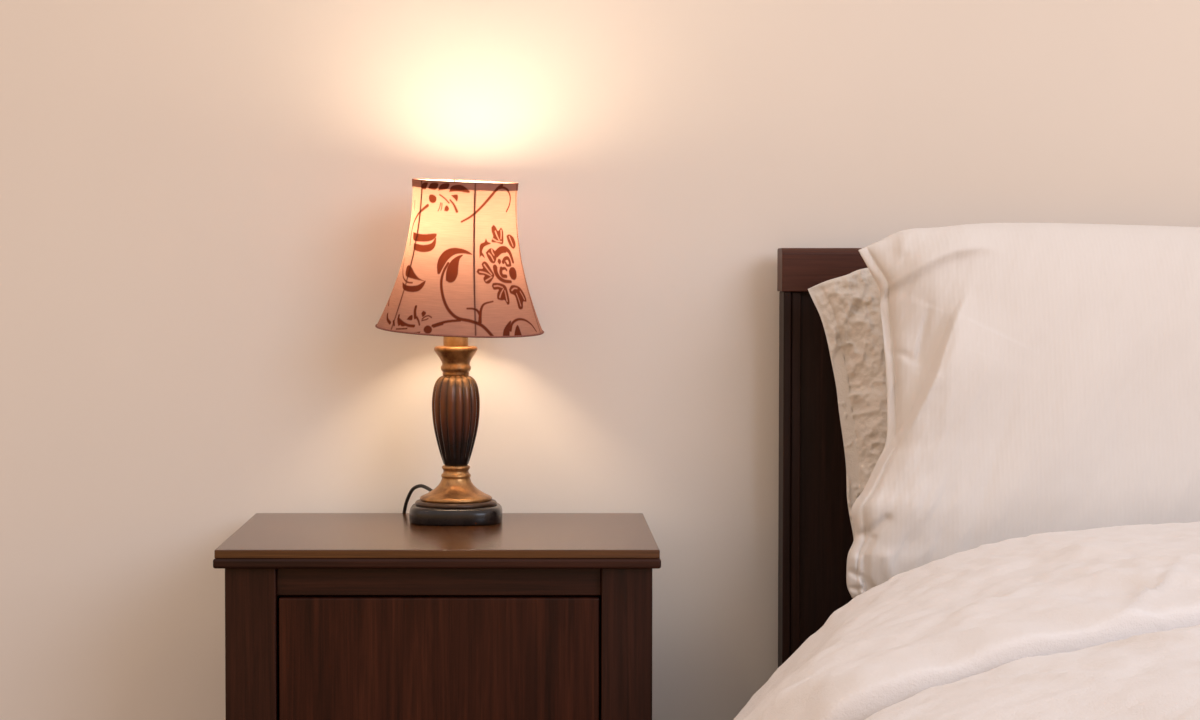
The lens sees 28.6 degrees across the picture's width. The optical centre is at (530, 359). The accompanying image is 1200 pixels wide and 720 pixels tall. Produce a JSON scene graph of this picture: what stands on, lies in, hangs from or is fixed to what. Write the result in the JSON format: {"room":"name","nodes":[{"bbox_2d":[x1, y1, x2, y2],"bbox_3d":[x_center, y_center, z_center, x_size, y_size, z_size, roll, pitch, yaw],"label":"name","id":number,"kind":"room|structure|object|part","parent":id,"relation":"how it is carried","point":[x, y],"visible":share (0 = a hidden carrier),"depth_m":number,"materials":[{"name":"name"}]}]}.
{"room":"bedroom","nodes":[
{"label":"bedroom","id":0,"kind":"room"},
{"bbox_2d":[0,0,1199,719],"bbox_3d":[0.100,-0.486,3.122,6.600,2.600,0.120,0,2,0],"label":"wall","id":1,"kind":"structure","parent":0,"point":[206,205],"depth_m":3.07,"materials":[{"name":"paint"}]},
{"bbox_3d":[0.100,0.931,0.871,6.600,0.060,4.750,0,2,0],"label":"floor","id":2,"kind":"structure","parent":0,"visible":0},
{"bbox_2d":[213,513,660,719],"bbox_3d":[-0.105,0.515,2.850,0.503,0.620,0.404,0,2,0],"label":"nightstand","id":3,"kind":"object","parent":2,"relation":"on","point":[329,616],"visible":0.99,"depth_m":2.66,"materials":[{"name":"brown wood"}]},
{"bbox_3d":[-0.317,0.532,2.685,0.058,0.599,0.045,0,2,0],"label":"corner post","id":4,"kind":"part","parent":3,"relation":"part of","materials":[{"name":"brown wood"}]},
{"bbox_3d":[-0.105,0.221,2.839,0.503,0.011,0.404,0,2,0],"label":"moulding","id":5,"kind":"part","parent":3,"relation":"part of","materials":[{"name":"brown wood"}]},
{"bbox_3d":[-0.104,0.250,2.672,0.368,0.034,0.019,0,2,0],"label":"rail","id":6,"kind":"part","parent":3,"relation":"part of","materials":[{"name":"brown wood"}]},
{"bbox_3d":[-0.104,0.489,2.675,0.363,0.442,0.019,0,2,0],"label":"door","id":7,"kind":"part","parent":3,"relation":"part of","materials":[{"name":"brown wood"}]},
{"bbox_3d":[-0.104,0.474,3.036,0.368,0.509,0.008,0,2,0],"label":"panel","id":8,"kind":"part","parent":3,"relation":"part of","materials":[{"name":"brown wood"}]},
{"bbox_2d":[375,178,543,525],"bbox_3d":[-0.089,0.197,2.948,0.210,0.849,0.218,0,2,0],"label":"table lamp","id":9,"kind":"object","parent":3,"relation":"on","point":[461,276],"visible":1,"depth_m":2.87,"materials":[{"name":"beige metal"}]},
{"bbox_3d":[-0.147,0.388,3.019,0.013,0.461,0.097,-1,2,-24],"label":"power cord","id":10,"kind":"part","parent":9,"relation":"part of","materials":[{"name":"black rubber"}]},
{"bbox_3d":[-0.094,0.075,2.935,0.060,0.112,0.060,0,2,0],"label":"fluted stem","id":11,"kind":"part","parent":9,"relation":"part of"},
{"bbox_3d":[-0.085,-0.130,2.925,0.208,0.184,0.208,2,6,0],"label":"lamp shade","id":12,"kind":"part","parent":9,"relation":"part of","materials":[{"name":"fabric"}]},
{"bbox_3d":[0.108,0.519,3.023,0.058,0.599,0.045,0,2,0],"label":"corner post","id":13,"kind":"part","parent":3,"relation":"part of","materials":[{"name":"brown wood"}]},
{"bbox_3d":[0.108,0.532,2.685,0.058,0.599,0.045,0,2,0],"label":"corner post","id":14,"kind":"part","parent":3,"relation":"part of","materials":[{"name":"brown wood"}]},
{"bbox_2d":[777,248,867,667],"bbox_3d":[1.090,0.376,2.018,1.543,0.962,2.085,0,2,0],"label":"headboard","id":15,"kind":"object","parent":2,"relation":"on","point":[815,534],"visible":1,"depth_m":3.00,"materials":[{"name":"brown wood"}]},
{"bbox_3d":[0.326,0.365,3.032,0.010,0.906,0.055,0,2,0],"label":"headboard post","id":16,"kind":"part","parent":15,"relation":"part of","materials":[{"name":"brown wood"}]},
{"bbox_3d":[0.338,0.305,3.030,0.012,0.786,0.048,0,2,0],"label":"headboard moulding","id":17,"kind":"part","parent":15,"relation":"part of","materials":[{"name":"brown wood"}]},
{"bbox_3d":[1.090,-0.116,3.013,1.543,0.056,0.060,0,2,0],"label":"cap rail","id":18,"kind":"part","parent":15,"relation":"part of","materials":[{"name":"brown wood"}]},
{"bbox_3d":[1.090,0.265,3.027,1.491,0.706,0.030,0,2,0],"label":"headboard panel","id":19,"kind":"part","parent":15,"relation":"part of","materials":[{"name":"brown wood"}]},
{"bbox_3d":[1.090,0.451,2.026,1.374,0.236,1.935,0,2,0],"label":"mattress","id":20,"kind":"object","parent":15,"relation":"on","visible":0},
{"bbox_2d":[808,268,886,538],"bbox_3d":[0.633,0.088,2.877,0.583,0.421,0.141,0,2,0],"label":"pillow","id":21,"kind":"object","parent":20,"relation":"on","point":[848,306],"visible":0.19,"depth_m":2.88,"materials":[{"name":"fabric"}]},
{"bbox_2d":[733,521,1199,719],"bbox_3d":[1.091,0.427,1.845,2.075,0.533,1.395,0,2,0],"label":"duvet","id":22,"kind":"object","parent":20,"relation":"on","point":[1103,623],"visible":1,"depth_m":1.92,"materials":[{"name":"fabric"}]},
{"bbox_2d":[846,223,1199,597],"bbox_3d":[0.646,0.068,2.733,0.561,0.456,0.162,0,2,0],"label":"pillow","id":23,"kind":"object","parent":20,"relation":"on","point":[1041,377],"visible":0.82,"depth_m":2.68,"materials":[{"name":"white fabric"}]}
]}

